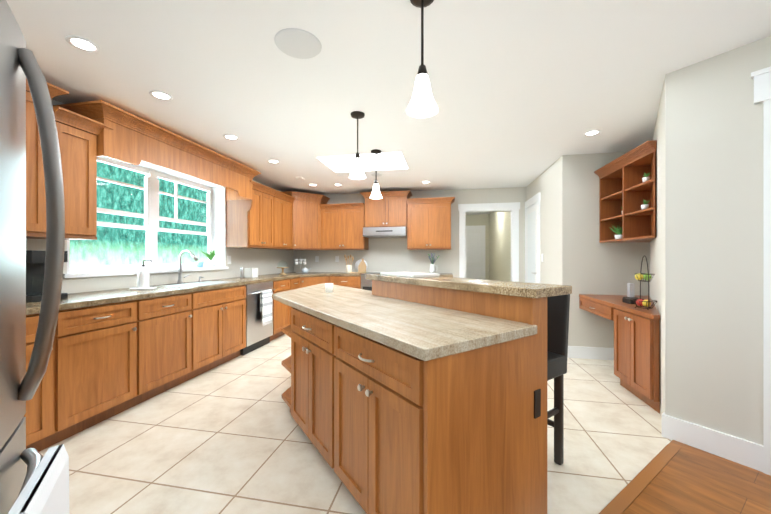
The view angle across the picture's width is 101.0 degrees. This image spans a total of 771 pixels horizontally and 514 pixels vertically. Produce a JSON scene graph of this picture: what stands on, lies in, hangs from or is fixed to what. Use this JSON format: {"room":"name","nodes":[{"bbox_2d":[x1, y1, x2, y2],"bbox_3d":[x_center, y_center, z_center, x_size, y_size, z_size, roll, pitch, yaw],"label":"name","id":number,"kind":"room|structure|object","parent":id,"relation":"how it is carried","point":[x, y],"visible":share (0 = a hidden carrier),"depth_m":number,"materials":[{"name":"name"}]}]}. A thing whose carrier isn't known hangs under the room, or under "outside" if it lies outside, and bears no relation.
{"room":"kitchen","nodes":[
{"label":"kitchen","id":0,"kind":"room"},
{"bbox_2d":[26,100,293,293],"bbox_3d":[-2.823,-0.010,2.013,0.260,2.440,9.000,0,0,11],"label":"wall","id":1,"kind":"structure","parent":0,"point":[264,261],"depth_m":3.93,"materials":[{"name":"beige paint"}]},
{"bbox_2d":[26,82,67,237],"bbox_3d":[-2.529,-0.633,1.924,0.350,0.945,0.735,0,0,11],"label":"upper cabinet","id":2,"kind":"object","parent":1,"relation":"attached to","point":[35,180],"depth_m":2.12,"materials":[{"name":"brown wood"}]},
{"bbox_2d":[68,118,99,237],"bbox_3d":[-2.444,-0.568,2.368,0.350,0.815,0.300,0,0,11],"label":"upper cabinet","id":3,"kind":"object","parent":1,"relation":"attached to","point":[83,141],"depth_m":2.39,"materials":[{"name":"brown wood"}]},
{"bbox_2d":[63,157,228,277],"bbox_3d":[-2.508,-0.410,3.526,0.260,1.160,1.950,0,0,11],"label":"window","id":4,"kind":"structure","parent":1,"relation":"in","point":[215,224],"depth_m":3.56,"materials":[{"name":"white wood"}]},
{"bbox_2d":[202,249,216,266],"bbox_3d":[-2.347,0.002,4.260,0.204,0.264,0.216,0,0,11],"label":"potted plant","id":5,"kind":"object","parent":4,"relation":"on","point":[211,262],"visible":0.98,"depth_m":4.26,"materials":[{"name":"white ceramic"}]},
{"bbox_2d":[227,256,230,263],"bbox_3d":[-2.211,0.040,4.502,0.007,0.116,0.070,0,0,11],"label":"wall outlet plate","id":6,"kind":"object","parent":1,"relation":"attached to","point":[228,257],"depth_m":4.49,"materials":[{"name":"white plastic"}]},
{"bbox_2d":[224,186,275,248],"bbox_3d":[-1.987,-0.573,4.762,0.350,0.825,0.725,0,0,11],"label":"upper cabinet","id":7,"kind":"object","parent":1,"relation":"attached to","point":[250,210],"depth_m":4.44,"materials":[{"name":"brown wood"}]},
{"bbox_2d":[268,194,291,249],"bbox_3d":[-1.878,-0.573,5.332,0.350,0.825,0.705,0,0,11],"label":"upper cabinet","id":8,"kind":"object","parent":1,"relation":"attached to","point":[283,205],"depth_m":5.31,"materials":[{"name":"brown wood"}]},
{"bbox_2d":[280,194,331,249],"bbox_3d":[-1.539,-0.630,5.952,0.776,0.940,0.771,0,0,11],"label":"upper cabinet","id":9,"kind":"object","parent":1,"relation":"attached to","point":[307,209],"depth_m":5.80,"materials":[{"name":"brown wood"}]},
{"bbox_2d":[26,334,671,513],"bbox_3d":[1.235,1.250,3.376,7.800,0.080,13.200,0,0,11],"label":"floor","id":10,"kind":"structure","parent":0,"point":[230,437],"depth_m":1.99,"materials":[{"name":"beige tile"}]},
{"bbox_2d":[0,0,69,513],"bbox_3d":[-0.948,0.320,0.291,0.824,1.780,0.910,0,0,-34],"label":"refrigerator","id":11,"kind":"object","parent":10,"relation":"on","point":[40,485],"visible":1,"depth_m":0.77,"materials":[{"name":"grey metal"}]},
{"bbox_2d":[24,342,71,451],"bbox_3d":[-2.425,0.775,1.752,0.620,0.870,0.737,0,0,11],"label":"base cabinet","id":12,"kind":"object","parent":10,"relation":"on","point":[48,415],"depth_m":2.00,"materials":[{"name":"brown wood"}]},
{"bbox_2d":[72,326,147,435],"bbox_3d":[-2.317,0.775,2.313,0.620,0.870,0.674,0,0,11],"label":"base cabinet","id":13,"kind":"object","parent":10,"relation":"on","point":[114,352],"depth_m":2.31,"materials":[{"name":"brown wood"}]},
{"bbox_2d":[26,272,359,353],"bbox_3d":[-1.559,0.318,3.770,1.556,0.040,5.066,0,0,11],"label":"countertop","id":14,"kind":"structure","parent":13,"relation":"on","point":[93,314],"depth_m":2.68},
{"bbox_2d":[26,250,67,301],"bbox_3d":[-2.420,0.127,2.201,0.260,0.340,0.200,0,0,11],"label":"coffee maker","id":15,"kind":"object","parent":14,"relation":"on","point":[35,265],"visible":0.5,"depth_m":2.20,"materials":[{"name":"black plastic"}]},
{"bbox_2d":[129,260,156,289],"bbox_3d":[-2.239,0.161,2.940,0.200,0.273,0.200,0,0,11],"label":"soap dispenser","id":16,"kind":"object","parent":14,"relation":"on","point":[143,278],"visible":1,"depth_m":2.91,"materials":[{"name":"white ceramic"}]},
{"bbox_2d":[240,267,243,277],"bbox_3d":[-2.018,0.217,4.465,0.052,0.160,0.051,0,0,11],"label":"pepper mill","id":17,"kind":"object","parent":14,"relation":"on","point":[241,272],"visible":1,"depth_m":4.45,"materials":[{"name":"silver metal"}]},
{"bbox_2d":[244,268,257,277],"bbox_3d":[-1.952,0.229,4.626,0.130,0.135,0.140,0,0,11],"label":"tissue box","id":18,"kind":"object","parent":14,"relation":"on","point":[250,272],"visible":0.98,"depth_m":4.56,"materials":[{"name":"white"}]},
{"bbox_2d":[277,261,288,274],"bbox_3d":[-1.740,0.168,5.390,0.200,0.257,0.197,0,0,11],"label":"cake stand","id":19,"kind":"object","parent":14,"relation":"on","point":[282,273],"visible":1,"depth_m":5.35,"materials":[{"name":"brown wood"}]},
{"bbox_2d":[294,257,310,272],"bbox_3d":[-1.538,0.147,5.925,0.378,0.300,0.292,0,0,11],"label":"mug tree","id":20,"kind":"object","parent":14,"relation":"on","point":[305,270],"visible":1,"depth_m":5.89,"materials":[{"name":"silver metal"}]},
{"bbox_2d":[344,255,353,272],"bbox_3d":[-0.690,0.124,5.997,0.180,0.346,0.138,0,0,11],"label":"utensil crock","id":21,"kind":"object","parent":14,"relation":"on","point":[348,268],"visible":0.96,"depth_m":5.96,"materials":[{"name":"beige ceramic"}]},
{"bbox_2d":[355,258,367,271],"bbox_3d":[-0.472,0.162,6.057,0.250,0.266,0.121,0,0,11],"label":"cutting board","id":22,"kind":"object","parent":14,"relation":"on","point":[361,265],"depth_m":6.03,"materials":[{"name":"brown wood"}]},
{"bbox_2d":[148,314,199,398],"bbox_3d":[-2.215,0.775,2.849,0.620,0.870,0.684,0,0,11],"label":"base cabinet","id":23,"kind":"object","parent":10,"relation":"on","point":[174,346],"depth_m":2.86,"materials":[{"name":"brown wood"}]},
{"bbox_2d":[200,302,247,374],"bbox_3d":[-2.091,0.775,3.501,0.620,0.870,0.912,0,0,11],"label":"base cabinet","id":24,"kind":"object","parent":10,"relation":"on","point":[223,333],"depth_m":3.49,"materials":[{"name":"brown wood"}]},
{"bbox_2d":[248,298,275,352],"bbox_3d":[-1.947,0.776,4.251,0.620,0.868,0.615,0,0,11],"label":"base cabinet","id":25,"kind":"object","parent":10,"relation":"on","point":[262,314],"depth_m":4.16,"materials":[{"name":"metal"}]},
{"bbox_2d":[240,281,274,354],"bbox_3d":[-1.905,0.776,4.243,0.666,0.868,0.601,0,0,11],"label":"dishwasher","id":26,"kind":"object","parent":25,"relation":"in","point":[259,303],"depth_m":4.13,"materials":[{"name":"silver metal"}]},
{"bbox_2d":[276,301,287,337],"bbox_3d":[-1.836,0.775,4.836,0.620,0.870,0.577,0,0,11],"label":"base cabinet","id":27,"kind":"object","parent":10,"relation":"on","point":[281,309],"depth_m":4.74,"materials":[{"name":"brown wood"}]},
{"bbox_2d":[288,306,291,324],"bbox_3d":[-1.744,0.775,5.207,0.661,0.870,0.454,0,0,11],"label":"base cabinet","id":28,"kind":"object","parent":10,"relation":"on","point":[289,308],"depth_m":4.96,"materials":[{"name":"brown wood"}]},
{"bbox_2d":[332,278,359,288],"bbox_3d":[-0.689,0.775,5.848,0.627,0.870,0.658,0,0,11],"label":"base cabinet","id":29,"kind":"object","parent":10,"relation":"on","point":[352,282],"depth_m":5.54,"materials":[{"name":"brown wood"}]},
{"bbox_2d":[360,274,371,290],"bbox_3d":[0.006,0.757,5.735,0.914,0.905,0.618,0,0,11],"label":"range","id":30,"kind":"object","parent":10,"relation":"on","point":[365,284],"depth_m":5.50,"materials":[{"name":"silver metal"}]},
{"bbox_2d":[272,285,547,513],"bbox_3d":[0.001,0.695,2.222,1.745,1.030,2.250,0,0,11],"label":"kitchen island","id":31,"kind":"object","parent":10,"relation":"on","point":[414,395],"depth_m":1.33,"materials":[{"name":"brown wood"}]},
{"bbox_2d":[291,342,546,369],"bbox_3d":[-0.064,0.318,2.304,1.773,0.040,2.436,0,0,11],"label":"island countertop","id":32,"kind":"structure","parent":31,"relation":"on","point":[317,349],"depth_m":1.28,"materials":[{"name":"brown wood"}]},
{"bbox_2d":[325,283,332,292],"bbox_3d":[-0.476,0.260,2.689,0.072,0.075,0.072,0,0,11],"label":"cup","id":33,"kind":"object","parent":32,"relation":"on","point":[328,287],"visible":1,"depth_m":2.66,"materials":[{"name":"white ceramic"}]},
{"bbox_2d":[312,274,571,296],"bbox_3d":[0.370,0.158,2.036,1.230,0.040,1.230,0,0,11],"label":"island countertop","id":34,"kind":"structure","parent":31,"relation":"on","point":[381,284],"depth_m":1.87,"materials":[{"name":"beige stone"}]},
{"bbox_2d":[380,272,439,277],"bbox_3d":[0.171,0.127,2.342,0.240,0.018,0.400,0,0,-34],"label":"board","id":35,"kind":"object","parent":34,"relation":"on","point":[410,274],"visible":0.96,"depth_m":2.25,"materials":[{"name":"white"}]},
{"bbox_2d":[547,294,569,464],"bbox_3d":[0.802,0.700,1.924,0.454,1.020,0.410,0,0,-34],"label":"bar stool","id":36,"kind":"object","parent":10,"relation":"on","point":[558,308],"visible":0.21,"depth_m":1.86,"materials":[{"name":"black wood"}]},
{"bbox_2d":[579,294,659,413],"bbox_3d":[2.529,0.828,3.054,0.778,0.765,1.392,0,0,11],"label":"desk","id":37,"kind":"object","parent":10,"relation":"on","point":[636,351],"visible":1,"depth_m":2.70,"materials":[{"name":"brown wood"}]},
{"bbox_2d":[622,283,637,303],"bbox_3d":[2.412,0.354,3.115,0.170,0.180,0.290,0,0,11],"label":"candle","id":38,"kind":"object","parent":37,"relation":"on","point":[630,293],"visible":0.85,"depth_m":3.18,"materials":[{"name":"white wax"}]},
{"bbox_2d":[632,255,657,309],"bbox_3d":[2.201,0.213,2.703,0.170,0.457,0.170,0,0,11],"label":"fruit basket","id":39,"kind":"object","parent":37,"relation":"on","point":[640,302],"visible":1,"depth_m":2.69,"materials":[{"name":"brown metal"}]},
{"bbox_2d":[6,0,770,214],"bbox_3d":[1.235,-1.270,3.376,7.800,0.080,13.200,0,0,11],"label":"ceiling","id":40,"kind":"structure","parent":0,"point":[525,93],"depth_m":2.12,"materials":[{"name":"white paint"}]},
{"bbox_2d":[65,35,100,52],"bbox_3d":[-1.746,-1.227,1.838,0.148,0.006,0.148,0,0,38],"label":"recessed light","id":41,"kind":"object","parent":40,"relation":"in","point":[83,44],"depth_m":1.83,"materials":[{"name":"white"}]},
{"bbox_2d":[149,90,172,100],"bbox_3d":[-1.706,-1.227,2.421,0.148,0.006,0.148,0,0,2],"label":"recessed light","id":42,"kind":"object","parent":40,"relation":"in","point":[160,95],"depth_m":2.42,"materials":[{"name":"white"}]},
{"bbox_2d":[223,134,238,139],"bbox_3d":[-1.581,-1.227,3.262,0.148,0.006,0.148,0,0,2],"label":"recessed light","id":43,"kind":"object","parent":40,"relation":"in","point":[228,136],"depth_m":3.26,"materials":[{"name":"white"}]},
{"bbox_2d":[268,160,279,162],"bbox_3d":[-1.439,-1.227,4.090,0.148,0.006,0.148,0,0,-16],"label":"recessed light","id":44,"kind":"object","parent":40,"relation":"in","point":[271,161],"depth_m":4.09,"materials":[{"name":"white"}]},
{"bbox_2d":[274,28,321,58],"bbox_3d":[-0.504,-1.226,1.840,0.264,0.008,0.264,0,0,11],"label":"ceiling speaker","id":45,"kind":"object","parent":40,"relation":"attached to","point":[297,43],"visible":1,"depth_m":1.82,"materials":[{"name":"white plastic"}]},
{"bbox_2d":[349,111,365,179],"bbox_3d":[-0.240,-0.958,2.741,0.152,0.545,0.152,0,0,11],"label":"pendant light","id":46,"kind":"object","parent":40,"relation":"hanging from","point":[357,172],"visible":1,"depth_m":2.71,"materials":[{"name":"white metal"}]},
{"bbox_2d":[317,152,407,171],"bbox_3d":[-0.267,-1.228,4.172,1.050,0.003,0.700,0,0,11],"label":"skylight","id":47,"kind":"object","parent":40,"relation":"attached to","point":[389,161],"visible":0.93,"depth_m":4.13,"materials":[{"name":"white glass"}]},
{"bbox_2d":[370,149,381,198],"bbox_3d":[-0.109,-0.958,3.694,0.152,0.545,0.152,0,0,11],"label":"pendant light","id":48,"kind":"object","parent":40,"relation":"hanging from","point":[375,194],"visible":1,"depth_m":3.67,"materials":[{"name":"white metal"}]},
{"bbox_2d":[406,0,438,117],"bbox_3d":[0.173,-0.957,1.492,0.152,0.545,0.152,0,0,11],"label":"pendant light","id":49,"kind":"object","parent":40,"relation":"hanging from","point":[422,104],"visible":0.98,"depth_m":1.49,"materials":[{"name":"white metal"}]},
{"bbox_2d":[583,130,600,135],"bbox_3d":[2.047,-1.227,3.149,0.148,0.006,0.148,0,0,-34],"label":"recessed light","id":50,"kind":"object","parent":40,"relation":"in","point":[593,132],"depth_m":3.14,"materials":[{"name":"white"}]},
{"bbox_2d":[294,187,525,281],"bbox_3d":[0.195,-0.010,6.089,4.660,2.440,0.140,0,0,11],"label":"wall","id":51,"kind":"structure","parent":0,"point":[388,255],"depth_m":5.95,"materials":[{"name":"beige paint"}]},
{"bbox_2d":[324,206,367,249],"bbox_3d":[-0.769,-0.538,6.022,0.840,0.755,0.346,0,0,11],"label":"upper cabinet","id":52,"kind":"object","parent":51,"relation":"attached to","point":[344,228],"depth_m":5.85,"materials":[{"name":"brown wood"}]},
{"bbox_2d":[364,194,407,229],"bbox_3d":[0.029,-0.828,5.869,0.775,0.555,0.346,0,0,11],"label":"upper cabinet","id":53,"kind":"object","parent":51,"relation":"attached to","point":[390,212],"depth_m":5.69,"materials":[{"name":"brown wood"}]},
{"bbox_2d":[363,227,406,237],"bbox_3d":[0.015,-0.445,5.796,0.765,0.160,0.496,0,0,11],"label":"range hood","id":54,"kind":"object","parent":53,"relation":"attached to","point":[368,232],"depth_m":5.60,"materials":[{"name":"silver metal"}]},
{"bbox_2d":[408,202,451,249],"bbox_3d":[0.788,-0.563,5.724,0.760,0.805,0.346,0,0,11],"label":"upper cabinet","id":55,"kind":"object","parent":51,"relation":"attached to","point":[429,223],"depth_m":5.56,"materials":[{"name":"brown wood"}]},
{"bbox_2d":[458,202,519,281],"bbox_3d":[1.857,0.125,5.758,1.060,2.170,0.168,0,0,11],"label":"door frame","id":56,"kind":"structure","parent":51,"relation":"attached to","point":[514,207],"depth_m":5.68,"materials":[{"name":"white wood"}]},
{"bbox_2d":[440,274,451,276],"bbox_3d":[0.395,0.316,5.657,1.565,0.043,0.626,0,0,11],"label":"countertop","id":57,"kind":"structure","parent":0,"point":[444,275],"depth_m":5.23,"materials":[{"name":"beige stone"}]},
{"bbox_2d":[428,253,438,272],"bbox_3d":[0.852,0.113,5.625,0.200,0.368,0.145,0,0,11],"label":"potted plant","id":58,"kind":"object","parent":57,"relation":"on","point":[432,266],"visible":0.98,"depth_m":5.59,"materials":[{"name":"white ceramic"}]},
{"bbox_2d":[466,214,488,279],"bbox_3d":[2.537,-0.010,9.287,0.900,2.440,0.100,0,0,11],"label":"wall","id":59,"kind":"structure","parent":0,"point":[480,219],"depth_m":9.17,"materials":[{"name":"beige paint"}]},
{"bbox_2d":[466,225,484,278],"bbox_3d":[2.516,0.150,9.203,0.730,2.120,0.067,0,0,11],"label":"hall door","id":60,"kind":"structure","parent":59,"relation":"in","point":[475,252],"depth_m":9.19,"materials":[{"name":"white"}]},
{"bbox_2d":[489,211,510,280],"bbox_3d":[2.713,-0.010,7.492,0.100,2.440,3.560,0,0,11],"label":"wall","id":61,"kind":"structure","parent":0,"point":[497,245],"depth_m":7.22,"materials":[{"name":"beige paint"}]},
{"bbox_2d":[526,152,649,347],"bbox_3d":[2.894,-0.010,4.601,1.200,2.440,1.770,0,0,11],"label":"wall block","id":62,"kind":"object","parent":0,"point":[578,257],"visible":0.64,"depth_m":3.81,"materials":[{"name":"beige paint"}]},
{"bbox_2d":[526,203,536,282],"bbox_3d":[2.361,0.182,5.187,0.061,2.035,0.686,0,0,11],"label":"glazed door","id":63,"kind":"structure","parent":62,"relation":"in","point":[531,244],"depth_m":5.16,"materials":[{"name":"white wood"}]},
{"bbox_2d":[525,192,613,359],"bbox_3d":[2.732,0.125,4.624,0.928,2.170,1.783,0,0,11],"label":"door frame","id":64,"kind":"structure","parent":62,"relation":"attached to","point":[600,353],"depth_m":3.81,"materials":[{"name":"white wood"}]},
{"bbox_2d":[599,440,770,513],"bbox_3d":[1.303,1.205,-0.723,5.100,0.010,4.000,0,0,-34],"label":"floor","id":65,"kind":"structure","parent":0,"point":[674,477],"depth_m":1.66,"materials":[{"name":"brown wood"}]},
{"bbox_2d":[650,36,770,444],"bbox_3d":[3.296,-0.010,1.455,3.030,2.440,4.271,0,0,11],"label":"wall","id":66,"kind":"structure","parent":0,"point":[706,266],"depth_m":1.96,"materials":[{"name":"beige paint"}]},
{"bbox_2d":[594,140,656,242],"bbox_3d":[2.661,-0.591,3.216,0.578,0.842,1.022,0,0,11],"label":"shelves","id":67,"kind":"object","parent":66,"relation":"attached to","point":[625,187],"visible":0.92,"depth_m":3.24,"materials":[{"name":"brown wood"}]},
{"bbox_2d":[662,412,741,463],"bbox_3d":[2.020,1.136,2.099,0.327,0.150,0.480,0,0,11],"label":"trim","id":68,"kind":"structure","parent":66,"relation":"attached to","point":[724,445],"depth_m":1.98,"materials":[{"name":"white wood"}]},
{"bbox_2d":[742,66,770,475],"bbox_3d":[2.428,0.083,1.311,0.885,2.255,0.885,0,0,11],"label":"trim","id":69,"kind":"structure","parent":66,"relation":"attached to","point":[750,454],"depth_m":1.76,"materials":[{"name":"white wood"}]},
{"label":"outside","id":70,"kind":"structure","parent":0,"visible":0},
{"bbox_2d":[70,161,206,265],"bbox_3d":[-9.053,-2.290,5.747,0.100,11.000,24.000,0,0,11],"label":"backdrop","id":71,"kind":"structure","parent":70,"point":[134,242],"depth_m":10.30,"materials":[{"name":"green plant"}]}
]}

